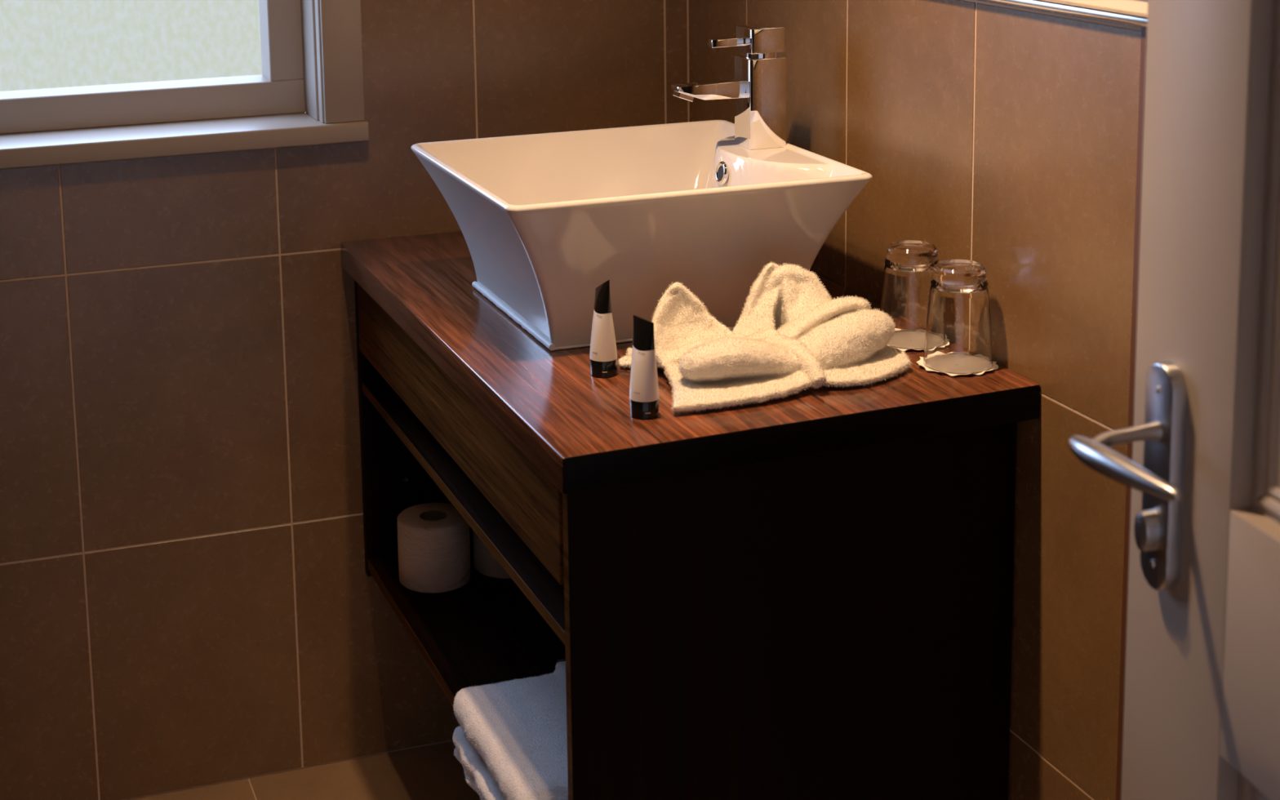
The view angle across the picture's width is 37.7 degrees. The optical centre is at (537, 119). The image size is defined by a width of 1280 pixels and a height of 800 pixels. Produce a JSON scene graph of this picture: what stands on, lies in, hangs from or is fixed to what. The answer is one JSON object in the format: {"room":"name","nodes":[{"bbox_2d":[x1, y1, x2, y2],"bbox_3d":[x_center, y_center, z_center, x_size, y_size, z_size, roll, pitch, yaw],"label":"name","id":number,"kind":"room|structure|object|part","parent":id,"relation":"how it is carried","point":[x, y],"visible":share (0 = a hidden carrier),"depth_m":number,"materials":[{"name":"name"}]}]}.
{"room":"hotel bathroom","nodes":[
{"label":"hotel bathroom","id":0,"kind":"room"},
{"bbox_2d":[126,740,480,799],"bbox_3d":[-0.027,1.427,0.992,4.200,0.100,4.480,-4,10,-18],"label":"floor","id":1,"kind":"structure","parent":0,"point":[433,771],"depth_m":2.96,"materials":[{"name":"beige tile"}]},
{"bbox_2d":[1068,0,1279,799],"bbox_3d":[0.558,0.308,1.222,0.133,1.992,0.760,-3,10,-11],"label":"door","id":2,"kind":"structure","parent":1,"relation":"on","point":[1202,717],"depth_m":1.48,"materials":[{"name":"beige paint"}]},
{"bbox_3d":[0.454,0.274,1.458,0.022,0.022,0.147,-4,10,-14],"label":"lever handle","id":3,"kind":"part","parent":2,"relation":"part of","materials":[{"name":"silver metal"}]},
{"bbox_3d":[0.606,0.810,1.314,0.022,0.544,0.460,-3,10,-11],"label":"moulding","id":4,"kind":"part","parent":2,"relation":"part of","materials":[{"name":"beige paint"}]},
{"bbox_3d":[0.607,0.441,1.254,0.040,0.205,0.459,-3,10,-11],"label":"rail","id":5,"kind":"part","parent":2,"relation":"part of","materials":[{"name":"beige paint"}]},
{"bbox_3d":[0.588,-0.099,1.162,0.022,0.891,0.460,-3,10,-11],"label":"moulding","id":6,"kind":"part","parent":2,"relation":"part of","materials":[{"name":"beige paint"}]},
{"bbox_3d":[0.602,-0.100,1.165,0.010,0.887,0.456,-3,10,-11],"label":"panel","id":7,"kind":"part","parent":2,"relation":"part of","materials":[{"name":"beige paint"}]},
{"bbox_2d":[0,0,688,799],"bbox_3d":[-0.757,-0.102,2.796,2.350,2.350,0.180,-4,10,-18],"label":"wall","id":8,"kind":"structure","parent":0,"point":[188,597],"depth_m":2.89,"materials":[{"name":"beige tile"}]},
{"bbox_2d":[0,0,368,169],"bbox_3d":[-0.708,-0.383,2.741,0.869,0.880,0.190,-4,10,-18],"label":"window","id":9,"kind":"structure","parent":8,"relation":"in","point":[309,90],"depth_m":2.84,"materials":[{"name":"beige paint"}]},
{"bbox_3d":[-0.715,-0.014,2.859,0.720,0.054,0.045,-4,10,-18],"label":"sash rail","id":10,"kind":"part","parent":9,"relation":"part of","materials":[{"name":"beige paint"}]},
{"bbox_3d":[-0.690,0.040,2.785,0.869,0.030,0.135,-4,10,-18],"label":"sill","id":11,"kind":"part","parent":9,"relation":"part of","materials":[{"name":"beige paint"}]},
{"bbox_3d":[-0.407,-0.390,2.903,0.054,0.662,0.045,-4,10,-18],"label":"sash rail","id":12,"kind":"part","parent":9,"relation":"part of","materials":[{"name":"beige paint"}]},
{"bbox_3d":[-0.305,-0.415,2.792,0.062,0.850,0.020,-4,10,-18],"label":"casing","id":13,"kind":"part","parent":9,"relation":"part of","materials":[{"name":"beige paint"}]},
{"bbox_2d":[688,0,1141,799],"bbox_3d":[0.698,0.015,1.919,0.150,2.350,2.422,-4,10,-18],"label":"wall","id":14,"kind":"structure","parent":0,"point":[1002,138],"depth_m":2.15,"materials":[{"name":"beige tile"}]},
{"bbox_2d":[341,231,1039,799],"bbox_3d":[0.143,0.517,2.545,0.586,0.545,1.046,-4,10,-18],"label":"vanity unit","id":15,"kind":"object","parent":14,"relation":"attached to","point":[808,594],"visible":0.85,"depth_m":2.13,"materials":[{"name":"brown wood"}]},
{"bbox_3d":[-0.012,0.459,3.032,0.563,0.504,0.018,-4,10,-18],"label":"panel","id":16,"kind":"part","parent":15,"relation":"part of","materials":[{"name":"brown wood"}]},
{"bbox_2d":[397,502,471,593],"bbox_3d":[-0.160,0.660,2.880,0.111,0.104,0.111,-4,10,-18],"label":"toilet roll","id":17,"kind":"object","parent":15,"relation":"on","point":[433,539],"visible":0.98,"depth_m":2.84,"materials":[{"name":"beige paper"}]},
{"bbox_2d":[361,379,564,644],"bbox_3d":[0.135,0.473,2.558,0.542,0.016,0.965,-4,10,-18],"label":"shelf","id":18,"kind":"object","parent":15,"relation":"attached to","point":[534,580],"depth_m":2.39,"materials":[{"name":"brown wood"}]},
{"bbox_2d":[368,543,565,707],"bbox_3d":[0.141,0.762,2.607,0.544,0.019,0.965,-4,10,-18],"label":"shelf","id":19,"kind":"object","parent":15,"relation":"attached to","point":[485,630],"depth_m":2.71,"materials":[{"name":"brown wood"}]},
{"bbox_2d":[452,725,506,799],"bbox_3d":[0.160,0.785,2.294,0.491,0.044,0.312,-4,10,-18],"label":"bath towel","id":20,"kind":"object","parent":15,"relation":"on","point":[477,776],"visible":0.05,"depth_m":2.26,"materials":[{"name":"fabric"}]},
{"bbox_2d":[453,659,568,799],"bbox_3d":[0.160,0.734,2.291,0.486,0.059,0.324,-4,10,-18],"label":"bath towel","id":21,"kind":"object","parent":20,"relation":"on","point":[517,726],"visible":0.22,"depth_m":2.24,"materials":[{"name":"fabric"}]},
{"bbox_2d":[472,529,511,578],"bbox_3d":[-0.046,0.649,2.927,0.111,0.104,0.111,1,10,14],"label":"toilet roll","id":22,"kind":"object","parent":15,"relation":"on","point":[484,562],"visible":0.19,"depth_m":2.89,"materials":[{"name":"beige paper"}]},
{"bbox_2d":[341,231,1039,494],"bbox_3d":[0.138,0.268,2.503,0.586,0.040,1.046,-4,10,-18],"label":"countertop","id":23,"kind":"structure","parent":15,"relation":"on","point":[578,428],"depth_m":2.10,"materials":[{"name":"brown wood"}]},
{"bbox_2d":[589,280,617,377],"bbox_3d":[0.076,0.241,2.188,0.033,0.119,0.033,4,11,29],"label":"toiletry tube","id":24,"kind":"object","parent":23,"relation":"on","point":[603,351],"visible":1,"depth_m":2.18,"materials":[{"name":"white plastic"}]},
{"bbox_2d":[410,120,872,351],"bbox_3d":[0.123,0.150,2.485,0.481,0.200,0.462,-4,10,-18],"label":"basin","id":25,"kind":"object","parent":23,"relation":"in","point":[544,220],"visible":0.91,"depth_m":2.34,"materials":[{"name":"white ceramic"}]},
{"bbox_2d":[671,23,786,150],"bbox_3d":[0.256,-0.041,2.531,0.152,0.164,0.051,-4,10,-18],"label":"tap","id":26,"kind":"object","parent":25,"relation":"on","point":[757,88],"visible":1,"depth_m":2.52,"materials":[{"name":"silver metal"}]},
{"bbox_3d":[0.231,-0.039,2.523,0.100,0.024,0.027,-4,10,-18],"label":"spout","id":27,"kind":"part","parent":26,"relation":"part of","materials":[{"name":"silver metal"}]},
{"bbox_3d":[0.256,-0.103,2.521,0.050,0.011,0.013,-4,10,-18],"label":"lever","id":28,"kind":"part","parent":26,"relation":"part of","materials":[{"name":"silver metal"}]},
{"bbox_2d":[629,315,659,419],"bbox_3d":[0.116,0.271,2.038,0.033,0.109,0.033,0,10,9],"label":"toiletry tube","id":29,"kind":"object","parent":23,"relation":"on","point":[644,397],"visible":1,"depth_m":2.03,"materials":[{"name":"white plastic"}]},
{"bbox_2d":[617,261,912,413],"bbox_3d":[0.275,0.244,2.174,0.329,0.113,0.222,-4,10,-15],"label":"towel","id":30,"kind":"object","parent":23,"relation":"on","point":[786,340],"visible":0.98,"depth_m":2.17,"materials":[{"name":"fabric"}]},
{"bbox_2d":[886,344,924,351],"bbox_3d":[0.461,0.272,2.304,0.094,0.005,0.094,-4,10,-18],"label":"coaster","id":31,"kind":"object","parent":23,"relation":"on","point":[901,349],"visible":0.1,"depth_m":2.27,"materials":[{"name":"white paper"}]},
{"bbox_2d":[880,240,939,349],"bbox_3d":[0.459,0.213,2.293,0.081,0.120,0.081,-4,10,-18],"label":"drinking glass","id":32,"kind":"object","parent":31,"relation":"on","point":[909,264],"visible":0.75,"depth_m":2.26,"materials":[{"name":"clear glass"}]},
{"bbox_2d":[916,356,998,376],"bbox_3d":[0.494,0.288,2.203,0.094,0.005,0.094,-4,10,-18],"label":"coaster","id":33,"kind":"object","parent":23,"relation":"on","point":[995,366],"visible":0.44,"depth_m":2.18,"materials":[{"name":"white paper"}]},
{"bbox_2d":[923,259,993,373],"bbox_3d":[0.494,0.229,2.193,0.081,0.120,0.081,-4,10,-18],"label":"drinking glass","id":34,"kind":"object","parent":33,"relation":"on","point":[958,333],"visible":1,"depth_m":2.16,"materials":[{"name":"clear glass"}]},
{"bbox_3d":[0.296,0.606,2.121,0.565,0.504,0.018,-5,10,-21],"label":"panel","id":35,"kind":"part","parent":15,"relation":"part of","materials":[{"name":"black wood"}]},
{"bbox_2d":[986,0,1147,26],"bbox_3d":[0.498,-0.447,2.161,0.013,0.612,1.100,-4,10,-18],"label":"wall mirror","id":36,"kind":"object","parent":14,"relation":"attached to","point":[1138,9],"visible":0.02,"depth_m":1.96,"materials":[{"name":"silver metal"}]},
{"bbox_3d":[0.507,-0.167,2.209,0.007,0.020,1.100,-4,10,-18],"label":"rail","id":37,"kind":"part","parent":36,"relation":"part of","materials":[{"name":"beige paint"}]},
{"bbox_2d":[1115,26,1146,799],"bbox_3d":[0.631,0.540,2.006,0.004,1.287,0.008,-4,10,-18],"label":"trim","id":38,"kind":"structure","parent":14,"relation":"attached to","point":[1144,29],"depth_m":1.96,"materials":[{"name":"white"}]}
]}

